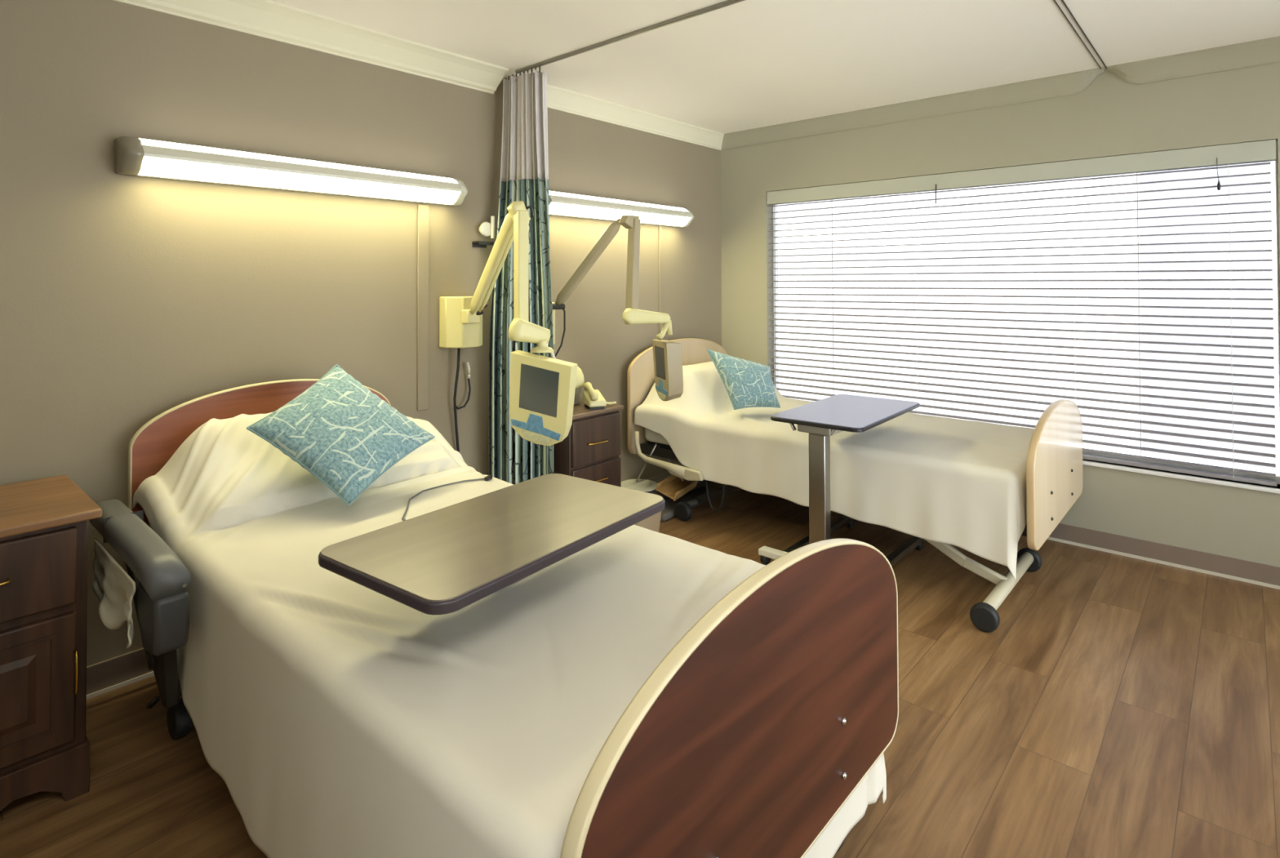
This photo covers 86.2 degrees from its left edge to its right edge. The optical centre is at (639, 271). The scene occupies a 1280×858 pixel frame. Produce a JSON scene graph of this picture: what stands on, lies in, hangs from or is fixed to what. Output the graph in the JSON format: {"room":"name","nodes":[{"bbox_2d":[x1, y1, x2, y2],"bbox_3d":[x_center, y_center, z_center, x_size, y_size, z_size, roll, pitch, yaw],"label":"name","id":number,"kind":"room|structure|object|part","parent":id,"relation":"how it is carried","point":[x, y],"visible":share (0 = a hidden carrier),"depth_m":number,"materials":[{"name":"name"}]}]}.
{"room":"hospital room","nodes":[
{"label":"hospital room","id":0,"kind":"room"},
{"bbox_2d":[0,0,721,666],"bbox_3d":[-1.230,0.195,3.001,0.120,2.410,5.667,-1,-1,41],"label":"wall","id":1,"kind":"structure","parent":0,"point":[126,301],"depth_m":2.60,"materials":[{"name":"beige paint"}]},
{"bbox_2d":[86,647,154,699],"bbox_3d":[-1.194,1.346,2.921,0.011,0.097,5.417,-1,-1,41],"label":"baseboard","id":2,"kind":"structure","parent":1,"relation":"attached to","point":[113,671],"depth_m":2.29,"materials":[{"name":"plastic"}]},
{"bbox_2d":[114,136,467,205],"bbox_3d":[-1.284,-0.386,2.766,0.125,0.124,1.335,-1,-1,41],"label":"wall lamp","id":3,"kind":"object","parent":1,"relation":"attached to","point":[133,157],"visible":1,"depth_m":2.60,"materials":[{"name":"beige"}]},
{"bbox_2d":[138,137,457,183],"bbox_3d":[-1.290,-0.432,2.772,0.086,0.031,1.225,-1,-1,41],"label":"diffuser","id":4,"kind":"object","parent":3,"relation":"attached to","point":[144,144],"depth_m":2.63,"materials":[{"name":"white plastic"}]},
{"bbox_2d":[138,156,461,204],"bbox_3d":[-1.269,-0.351,2.753,0.081,0.055,1.225,-1,-1,41],"label":"diffuser","id":5,"kind":"object","parent":3,"relation":"attached to","point":[185,168],"depth_m":2.64,"materials":[{"name":"white plastic"}]},
{"bbox_2d":[112,0,508,93],"bbox_3d":[-1.825,-0.970,2.161,0.130,0.102,3.400,-1,-1,41],"label":"trim","id":6,"kind":"structure","parent":1,"relation":"attached to","point":[267,19],"depth_m":2.80,"materials":[{"name":"beige paint"}]},
{"bbox_2d":[417,204,428,410],"bbox_3d":[-1.003,0.163,3.161,0.010,0.947,0.056,-1,-1,41],"label":"channel","id":7,"kind":"object","parent":1,"relation":"attached to","point":[422,210],"visible":1,"depth_m":3.15,"materials":[{"name":"beige plastic"}]},
{"bbox_2d":[471,240,493,248],"bbox_3d":[-0.777,-0.135,3.383,0.060,0.028,0.085,-1,-1,41],"label":"wall bracket","id":8,"kind":"object","parent":1,"relation":"attached to","point":[474,244],"visible":1,"depth_m":3.38,"materials":[{"name":"grey metal"}]},
{"bbox_2d":[478,216,494,238],"bbox_3d":[-0.764,-0.221,3.392,0.070,0.110,0.072,-1,-1,41],"label":"gauge","id":9,"kind":"object","parent":1,"relation":"attached to","point":[486,228],"visible":1,"depth_m":3.38,"materials":[{"name":"beige plastic"}]},
{"bbox_2d":[439,200,555,358],"bbox_3d":[-0.643,0.041,3.062,0.690,0.682,0.213,-1,-1,44],"label":"swing arm","id":10,"kind":"object","parent":1,"relation":"attached to","point":[460,317],"visible":1,"depth_m":3.00,"materials":[{"name":"beige plastic"}]},
{"bbox_2d":[453,348,471,452],"bbox_3d":[-0.855,0.683,3.281,0.036,0.640,0.102,-1,-1,23],"label":"power cable","id":11,"kind":"object","parent":10,"relation":"hanging from","point":[455,406],"visible":0.87,"depth_m":3.25,"materials":[{"name":"black rubber"}]},
{"bbox_2d":[466,362,470,377],"bbox_3d":[-0.830,0.477,3.313,0.016,0.079,0.026,0,-1,17],"label":"plug","id":12,"kind":"object","parent":11,"relation":"attached to","point":[467,363],"visible":1,"depth_m":3.31,"materials":[{"name":"beige plastic"}]},
{"bbox_2d":[461,309,479,324],"bbox_3d":[-0.789,0.209,3.206,0.042,0.065,0.087,-1,-1,41],"label":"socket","id":13,"kind":"object","parent":10,"relation":"attached to","point":[468,317],"depth_m":3.18,"materials":[{"name":"beige plastic"}]},
{"bbox_3d":[-0.657,-0.041,3.054,0.048,0.480,0.384,1,-1,-44],"label":"arm","id":14,"kind":"part","parent":10,"relation":"part of","materials":[{"name":"beige plastic"}]},
{"bbox_3d":[-0.503,-0.014,2.896,0.040,0.490,0.054,-1,-1,41],"label":"drop post","id":15,"kind":"part","parent":10,"relation":"part of","materials":[{"name":"beige plastic"}]},
{"bbox_3d":[-0.463,0.249,2.869,0.189,0.117,0.076,1,-1,-39],"label":"arm","id":16,"kind":"part","parent":10,"relation":"part of","materials":[{"name":"beige plastic"}]},
{"bbox_2d":[509,350,577,445],"bbox_3d":[-0.399,0.524,2.834,0.323,0.392,0.112,-1,-1,22],"label":"television","id":17,"kind":"object","parent":10,"relation":"attached to","point":[542,389],"visible":1,"depth_m":2.81,"materials":[{"name":"beige plastic"}]},
{"bbox_2d":[506,75,724,150],"bbox_3d":[-0.023,-0.945,4.243,0.070,0.102,1.927,-1,-1,41],"label":"trim","id":18,"kind":"structure","parent":1,"relation":"attached to","point":[558,99],"depth_m":4.18,"materials":[{"name":"beige paint"}]},
{"bbox_2d":[551,214,683,400],"bbox_3d":[-0.188,0.193,3.544,0.852,0.946,0.361,0,-1,10],"label":"swing arm","id":19,"kind":"object","parent":1,"relation":"attached to","point":[631,315],"depth_m":3.45,"materials":[{"name":"beige plastic"}]},
{"bbox_3d":[-0.268,-0.042,3.510,0.385,0.453,0.050,-1,-1,22],"label":"arm","id":20,"kind":"part","parent":19,"relation":"part of","materials":[{"name":"beige plastic"}]},
{"bbox_3d":[-0.035,-0.033,3.433,0.050,0.472,0.068,-1,-1,41],"label":"drop post","id":21,"kind":"part","parent":19,"relation":"part of","materials":[{"name":"beige plastic"}]},
{"bbox_3d":[0.036,0.222,3.463,0.060,0.085,0.332,-1,-1,45],"label":"arm","id":22,"kind":"part","parent":19,"relation":"part of","materials":[{"name":"beige plastic"}]},
{"bbox_3d":[0.146,0.510,3.538,0.102,0.308,0.224,0,-1,-17],"label":"bedside television","id":23,"kind":"part","parent":19,"relation":"part of","materials":[{"name":"beige plastic"}]},
{"bbox_2d":[548,191,693,226],"bbox_3d":[-0.108,-0.369,4.096,0.125,0.124,1.325,-1,-1,41],"label":"wall lamp","id":24,"kind":"object","parent":1,"relation":"attached to","point":[561,204],"visible":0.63,"depth_m":3.99,"materials":[{"name":"beige"}]},
{"bbox_2d":[548,191,688,211],"bbox_3d":[-0.113,-0.416,4.101,0.086,0.031,1.215,-1,-1,41],"label":"diffuser","id":25,"kind":"object","parent":24,"relation":"attached to","point":[553,195],"depth_m":3.98,"materials":[{"name":"white plastic"}]},
{"bbox_2d":[549,202,691,226],"bbox_3d":[-0.092,-0.335,4.082,0.081,0.055,1.215,-1,-1,41],"label":"diffuser","id":26,"kind":"object","parent":24,"relation":"attached to","point":[582,210],"depth_m":4.00,"materials":[{"name":"white plastic"}]},
{"bbox_2d":[658,225,662,333],"bbox_3d":[0.132,0.067,4.446,0.008,0.740,0.025,-1,-1,41],"label":"channel","id":27,"kind":"object","parent":1,"relation":"attached to","point":[660,226],"visible":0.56,"depth_m":4.44,"materials":[{"name":"beige plastic"}]},
{"bbox_2d":[0,480,1279,857],"bbox_3d":[0.388,1.399,1.621,4.402,0.050,5.567,-1,-1,41],"label":"floor","id":28,"kind":"structure","parent":0,"point":[1116,705],"depth_m":2.06,"materials":[{"name":"brown wood"}]},
{"bbox_2d":[0,475,102,810],"bbox_3d":[-1.800,1.010,1.789,0.518,0.748,0.537,-1,-1,41],"label":"nightstand","id":29,"kind":"object","parent":28,"relation":"on","point":[45,744],"visible":1,"depth_m":1.76,"materials":[{"name":"brown wood"}]},
{"bbox_3d":[-1.612,0.766,1.638,0.030,0.010,0.160,-1,-1,41],"label":"handle","id":30,"kind":"part","parent":29,"relation":"part of","materials":[{"name":"gold metal"}]},
{"bbox_3d":[-1.633,1.061,1.637,0.015,0.250,0.358,-1,-1,41],"label":"raised panel","id":31,"kind":"part","parent":29,"relation":"part of","materials":[{"name":"brown wood"}]},
{"bbox_3d":[-1.641,1.063,1.642,0.022,0.335,0.445,-1,-1,41],"label":"door","id":32,"kind":"part","parent":29,"relation":"part of","materials":[{"name":"brown wood"}]},
{"bbox_3d":[-1.641,0.772,1.646,0.024,0.198,0.445,-1,-1,41],"label":"drawer","id":33,"kind":"part","parent":29,"relation":"part of","materials":[{"name":"brown wood"}]},
{"bbox_3d":[-1.476,1.050,1.790,0.030,0.114,0.009,-1,-1,41],"label":"handle","id":34,"kind":"part","parent":29,"relation":"part of","materials":[{"name":"gold metal"}]},
{"bbox_2d":[89,378,898,857],"bbox_3d":[-0.583,0.892,1.896,2.169,0.978,1.168,-1,-1,41],"label":"hospital bed","id":35,"kind":"object","parent":28,"relation":"on","point":[749,736],"visible":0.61,"depth_m":1.24,"materials":[{"name":"brown wood"}]},
{"bbox_2d":[92,538,135,648],"bbox_3d":[-1.439,0.874,1.863,0.481,0.181,0.046,-1,-1,44],"label":"hanging cloth","id":36,"kind":"object","parent":35,"relation":"hanging from","point":[113,587],"visible":1,"depth_m":1.85,"materials":[{"name":"white fabric"}]},
{"bbox_3d":[-1.407,0.762,1.907,0.666,0.110,0.090,-1,-1,41],"label":"rail","id":37,"kind":"part","parent":35,"relation":"part of","materials":[{"name":"grey plastic"}]},
{"bbox_3d":[-1.410,0.969,1.964,0.496,0.439,0.059,-1,-1,41],"label":"rail arm","id":38,"kind":"part","parent":35,"relation":"part of","materials":[{"name":"grey plastic"}]},
{"bbox_3d":[-1.213,0.878,1.740,0.175,0.162,0.075,-1,-1,41],"label":"rail panel","id":39,"kind":"part","parent":35,"relation":"part of","materials":[{"name":"grey plastic"}]},
{"bbox_3d":[-1.385,0.749,2.609,0.024,0.652,0.915,-1,-1,41],"label":"headboard","id":40,"kind":"part","parent":35,"relation":"part of","materials":[{"name":"brown wood"}]},
{"bbox_2d":[132,412,886,857],"bbox_3d":[-0.525,0.908,1.966,2.080,0.828,1.128,-1,-1,41],"label":"sheet","id":41,"kind":"object","parent":35,"relation":"on","point":[339,717],"visible":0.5,"depth_m":1.47,"materials":[{"name":"beige fabric"}]},
{"bbox_2d":[246,364,435,506],"bbox_3d":[-1.010,0.536,2.356,0.373,0.390,0.477,-1,-1,21],"label":"cushion","id":42,"kind":"object","parent":41,"relation":"on","point":[340,431],"visible":1,"depth_m":2.27,"materials":[{"name":"teal fabric"}]},
{"bbox_2d":[401,478,484,520],"bbox_3d":[-0.702,0.772,2.333,0.153,0.017,0.492,0,-1,13],"label":"cord","id":43,"kind":"object","parent":41,"relation":"on","point":[434,487],"visible":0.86,"depth_m":2.43,"materials":[{"name":"grey plastic"}]},
{"bbox_2d":[484,475,492,480],"bbox_3d":[-0.565,0.768,2.550,0.015,0.013,0.035,0,-1,19],"label":"clip","id":44,"kind":"object","parent":41,"relation":"on","point":[489,477],"visible":1,"depth_m":2.54,"materials":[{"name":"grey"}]},
{"bbox_2d":[318,473,664,614],"bbox_3d":[-0.310,0.682,1.636,0.430,0.170,0.750,-1,-1,36],"label":"table","id":45,"kind":"object","parent":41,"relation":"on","point":[446,560],"visible":1,"depth_m":1.52,"materials":[{"name":"grey"}]},
{"bbox_2d":[634,511,661,532],"bbox_3d":[-0.011,1.301,3.466,0.180,0.205,0.221,-1,-1,41],"label":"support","id":46,"kind":"object","parent":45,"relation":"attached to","point":[652,522],"visible":0.02,"depth_m":3.43,"materials":[{"name":"beige plastic"}]},
{"bbox_3d":[0.254,0.806,1.238,0.028,0.545,1.035,-1,-1,41],"label":"footboard","id":47,"kind":"part","parent":35,"relation":"part of","materials":[{"name":"brown wood"}]},
{"bbox_2d":[553,398,623,486],"bbox_3d":[-0.330,1.060,3.621,0.365,0.692,0.385,-1,-1,41],"label":"nightstand","id":48,"kind":"object","parent":28,"relation":"on","point":[591,450],"visible":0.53,"depth_m":3.50,"materials":[{"name":"brown wood"}]},
{"bbox_2d":[573,365,584,405],"bbox_3d":[-0.383,0.606,3.710,0.164,0.220,0.164,-1,-1,41],"label":"table lamp","id":49,"kind":"object","parent":48,"relation":"on","point":[580,382],"visible":0.3,"depth_m":3.67,"materials":[{"name":"beige"}]},
{"bbox_3d":[-0.222,1.152,3.520,0.020,0.325,0.347,-1,-1,41],"label":"drawer","id":50,"kind":"part","parent":48,"relation":"part of","materials":[{"name":"brown wood"}]},
{"bbox_3d":[-0.223,0.861,3.525,0.020,0.228,0.347,-1,-1,41],"label":"drawer","id":51,"kind":"part","parent":48,"relation":"part of","materials":[{"name":"brown wood"}]},
{"bbox_3d":[-0.212,0.874,3.502,0.026,0.017,0.142,-1,-1,41],"label":"handle","id":52,"kind":"part","parent":48,"relation":"part of","materials":[{"name":"gold metal"}]},
{"bbox_2d":[582,382,616,409],"bbox_3d":[-0.227,0.651,3.628,0.165,0.127,0.190,-1,-1,41],"label":"telephone","id":53,"kind":"object","parent":48,"relation":"on","point":[593,399],"visible":1,"depth_m":3.56,"materials":[{"name":"beige plastic"}]},
{"bbox_3d":[-0.160,0.692,3.632,0.017,0.036,0.095,-1,-1,41],"label":"coiled cord","id":54,"kind":"part","parent":53,"relation":"part of","materials":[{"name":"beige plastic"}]},
{"bbox_3d":[-0.211,1.066,3.499,0.026,0.017,0.142,-1,-1,41],"label":"handle","id":55,"kind":"part","parent":48,"relation":"part of","materials":[{"name":"gold metal"}]},
{"bbox_2d":[758,394,924,566],"bbox_3d":[0.996,1.024,3.318,0.590,0.748,0.931,-1,-1,41],"label":"table","id":56,"kind":"object","parent":28,"relation":"on","point":[824,418],"visible":0.8,"depth_m":3.08,"materials":[{"name":"grey"}]},
{"bbox_3d":[0.693,0.696,3.117,0.037,0.054,0.020,-1,-1,41],"label":"release lever","id":57,"kind":"part","parent":56,"relation":"part of","materials":[{"name":"silver metal"}]},
{"bbox_3d":[0.931,1.341,3.503,0.040,0.030,0.735,-1,-1,41],"label":"rail","id":58,"kind":"part","parent":56,"relation":"part of","materials":[{"name":"silver metal"}]},
{"bbox_3d":[0.811,1.042,3.086,0.080,0.625,0.056,-1,-1,41],"label":"post","id":59,"kind":"part","parent":56,"relation":"part of","materials":[{"name":"silver metal"}]},
{"bbox_3d":[1.227,1.336,3.241,0.040,0.030,0.735,-1,-1,41],"label":"rail","id":60,"kind":"part","parent":56,"relation":"part of","materials":[{"name":"silver metal"}]},
{"bbox_2d":[626,337,1083,632],"bbox_3d":[1.023,0.914,3.710,2.169,0.978,1.223,-1,-1,41],"label":"hospital bed","id":61,"kind":"object","parent":28,"relation":"on","point":[1054,464],"visible":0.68,"depth_m":3.10,"materials":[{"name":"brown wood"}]},
{"bbox_3d":[0.038,1.132,4.052,0.152,0.246,0.012,-1,-1,33],"label":"linkage rod","id":62,"kind":"part","parent":61,"relation":"part of","materials":[{"name":"silver metal"}]},
{"bbox_3d":[1.059,0.917,3.795,1.995,0.175,0.925,-1,-1,41],"label":"mattress","id":63,"kind":"part","parent":61,"relation":"part of","materials":[{"name":"grey fabric"}]},
{"bbox_3d":[0.109,1.038,3.899,0.395,0.202,0.062,-1,-1,41],"label":"rail","id":64,"kind":"part","parent":61,"relation":"part of","materials":[{"name":"beige plastic"}]},
{"bbox_3d":[0.179,1.121,4.008,0.180,0.188,0.012,-1,-1,35],"label":"linkage rod","id":65,"kind":"part","parent":61,"relation":"part of","materials":[{"name":"silver metal"}]},
{"bbox_2d":[646,471,711,521],"bbox_3d":[0.186,1.353,4.170,0.359,0.120,0.797,-1,-1,41],"label":"bed base","id":66,"kind":"object","parent":61,"relation":"attached to","point":[668,512],"visible":0.34,"depth_m":4.14,"materials":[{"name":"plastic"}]},
{"bbox_2d":[621,479,657,492],"bbox_3d":[-0.017,1.279,4.085,0.257,0.014,0.258,-1,-1,41],"label":"lid","id":67,"kind":"object","parent":66,"relation":"on","point":[642,485],"visible":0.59,"depth_m":4.09,"materials":[{"name":"beige plastic"}]},
{"bbox_2d":[655,474,697,501],"bbox_3d":[0.225,1.272,4.087,0.138,0.090,0.320,-1,-1,27],"label":"wooden tray","id":68,"kind":"object","parent":66,"relation":"on","point":[672,486],"visible":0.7,"depth_m":4.05,"materials":[{"name":"beige wood"}]},
{"bbox_3d":[0.278,0.771,4.488,0.024,0.652,1.035,-1,-1,41],"label":"headboard","id":69,"kind":"part","parent":61,"relation":"part of","materials":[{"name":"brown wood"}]},
{"bbox_3d":[0.231,1.109,3.786,0.293,0.073,0.027,-1,-1,41],"label":"rail panel","id":70,"kind":"part","parent":61,"relation":"part of","materials":[{"name":"beige plastic"}]},
{"bbox_2d":[705,480,724,511],"bbox_3d":[0.411,1.194,3.744,0.127,0.236,0.017,-1,-1,41],"label":"cable loop","id":71,"kind":"object","parent":61,"relation":"hanging from","point":[706,481],"visible":0.76,"depth_m":3.74,"materials":[{"name":"black rubber"}]},
{"bbox_3d":[0.518,1.196,3.793,0.494,0.274,0.030,-1,-1,41],"label":"leg","id":72,"kind":"part","parent":61,"relation":"part of","materials":[{"name":"grey"}]},
{"bbox_3d":[1.080,1.044,3.775,2.090,0.080,0.895,-1,-1,41],"label":"bed frame","id":73,"kind":"part","parent":61,"relation":"part of","materials":[{"name":"grey"}]},
{"bbox_2d":[634,361,1034,581],"bbox_3d":[1.079,0.915,3.773,2.066,0.672,1.050,-1,-1,41],"label":"sheet","id":74,"kind":"object","parent":61,"relation":"on","point":[962,483],"visible":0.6,"depth_m":3.22,"materials":[{"name":"beige fabric"}]},
{"bbox_2d":[706,348,780,409],"bbox_3d":[0.592,0.609,3.923,0.380,0.325,0.215,0,-1,-10],"label":"cushion","id":75,"kind":"object","parent":74,"relation":"on","point":[747,384],"visible":1,"depth_m":3.87,"materials":[{"name":"teal fabric"}]},
{"bbox_3d":[1.877,0.846,3.072,0.028,0.510,1.035,-1,-1,41],"label":"footboard","id":76,"kind":"part","parent":61,"relation":"part of","materials":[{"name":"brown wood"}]},
{"bbox_2d":[269,0,1279,133],"bbox_3d":[0.380,-1.065,1.658,4.402,0.060,5.567,-1,-1,41],"label":"ceiling","id":77,"kind":"structure","parent":0,"point":[747,64],"depth_m":3.00,"materials":[{"name":"paint"}]},
{"bbox_2d":[515,0,745,74],"bbox_3d":[0.168,-1.011,2.728,2.097,0.016,0.020,-1,-1,41],"label":"track","id":78,"kind":"object","parent":77,"relation":"attached to","point":[728,2],"visible":1,"depth_m":2.88,"materials":[{"name":"grey metal"}]},
{"bbox_2d":[488,66,553,484],"bbox_3d":[-0.592,0.055,3.379,0.325,2.098,0.188,0,-1,14],"label":"privacy curtain","id":79,"kind":"object","parent":78,"relation":"hanging from","point":[513,460],"visible":0.66,"depth_m":3.35,"materials":[{"name":"fabric"}]},
{"bbox_2d":[1053,0,1106,69],"bbox_3d":[1.867,-1.019,2.905,0.026,0.005,1.407,-1,-1,41],"label":"track","id":80,"kind":"object","parent":77,"relation":"attached to","point":[1063,2],"visible":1,"depth_m":2.90,"materials":[{"name":"grey metal"}]},
{"bbox_2d":[720,62,1279,567],"bbox_3d":[2.235,0.193,3.618,4.252,2.410,0.150,-1,-1,41],"label":"wall","id":81,"kind":"structure","parent":0,"point":[1113,116],"depth_m":3.52,"materials":[{"name":"beige paint"}]},
{"bbox_2d":[720,67,1105,150],"bbox_3d":[1.444,-0.951,4.191,2.337,0.100,0.060,-1,-1,41],"label":"trim","id":82,"kind":"structure","parent":81,"relation":"attached to","point":[1072,83],"depth_m":4.00,"materials":[{"name":"beige paint"}]},
{"bbox_2d":[773,155,1279,493],"bbox_3d":[1.882,0.207,3.905,2.630,1.558,0.157,-1,-1,41],"label":"window","id":83,"kind":"structure","parent":81,"relation":"in","point":[1110,465],"depth_m":3.31,"materials":[{"name":"white"}]},
{"bbox_3d":[1.888,0.184,3.972,1.636,1.470,0.004,-1,-1,41],"label":"pane","id":84,"kind":"part","parent":83,"relation":"part of","materials":[{"name":"clear glass"}]},
{"bbox_2d":[767,139,1277,486],"bbox_3d":[1.859,0.197,3.879,2.582,1.534,0.066,-1,-1,41],"label":"window blind","id":85,"kind":"object","parent":83,"relation":"attached to","point":[1263,151],"visible":0.95,"depth_m":3.53,"materials":[{"name":"white plastic"}]},
{"bbox_3d":[1.039,0.231,4.581,0.002,1.460,0.002,-1,-1,41],"label":"ladder cord","id":86,"kind":"part","parent":85,"relation":"part of","materials":[{"name":"white fabric"}]},
{"bbox_3d":[1.638,0.221,4.051,0.002,1.460,0.002,-1,-1,41],"label":"ladder cord","id":87,"kind":"part","parent":85,"relation":"part of","materials":[{"name":"white fabric"}]},
{"bbox_3d":[2.237,0.211,3.521,0.002,1.460,0.002,-1,-1,41],"label":"ladder cord","id":88,"kind":"part","parent":85,"relation":"part of","materials":[{"name":"white fabric"}]},
{"bbox_3d":[1.868,0.955,3.875,2.550,0.018,0.038,-1,-1,41],"label":"rail","id":89,"kind":"part","parent":85,"relation":"part of","materials":[{"name":"grey"}]},
{"bbox_3d":[2.694,0.204,3.117,0.002,1.460,0.002,-1,-1,41],"label":"ladder cord","id":90,"kind":"part","parent":85,"relation":"part of","materials":[{"name":"white fabric"}]},
{"bbox_3d":[1.870,0.977,3.877,2.630,0.018,0.112,-1,-1,41],"label":"sill","id":91,"kind":"part","parent":83,"relation":"part of","materials":[{"name":"white"}]},
{"bbox_3d":[2.693,0.171,3.259,0.508,1.470,0.004,-1,-1,41],"label":"pane","id":92,"kind":"part","parent":83,"relation":"part of","materials":[{"name":"clear glass"}]},
{"bbox_2d":[1047,523,1279,589],"bbox_3d":[2.186,1.349,3.542,4.252,0.088,0.008,-1,-1,41],"label":"baseboard","id":93,"kind":"structure","parent":81,"relation":"attached to","point":[1264,573],"depth_m":3.24,"materials":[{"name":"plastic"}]},
{"bbox_2d":[1104,35,1279,84],"bbox_3d":[3.038,-0.977,2.781,1.911,0.100,0.060,-1,-1,41],"label":"trim","id":94,"kind":"structure","parent":81,"relation":"attached to","point":[1267,51],"depth_m":3.17,"materials":[{"name":"beige paint"}]}
]}

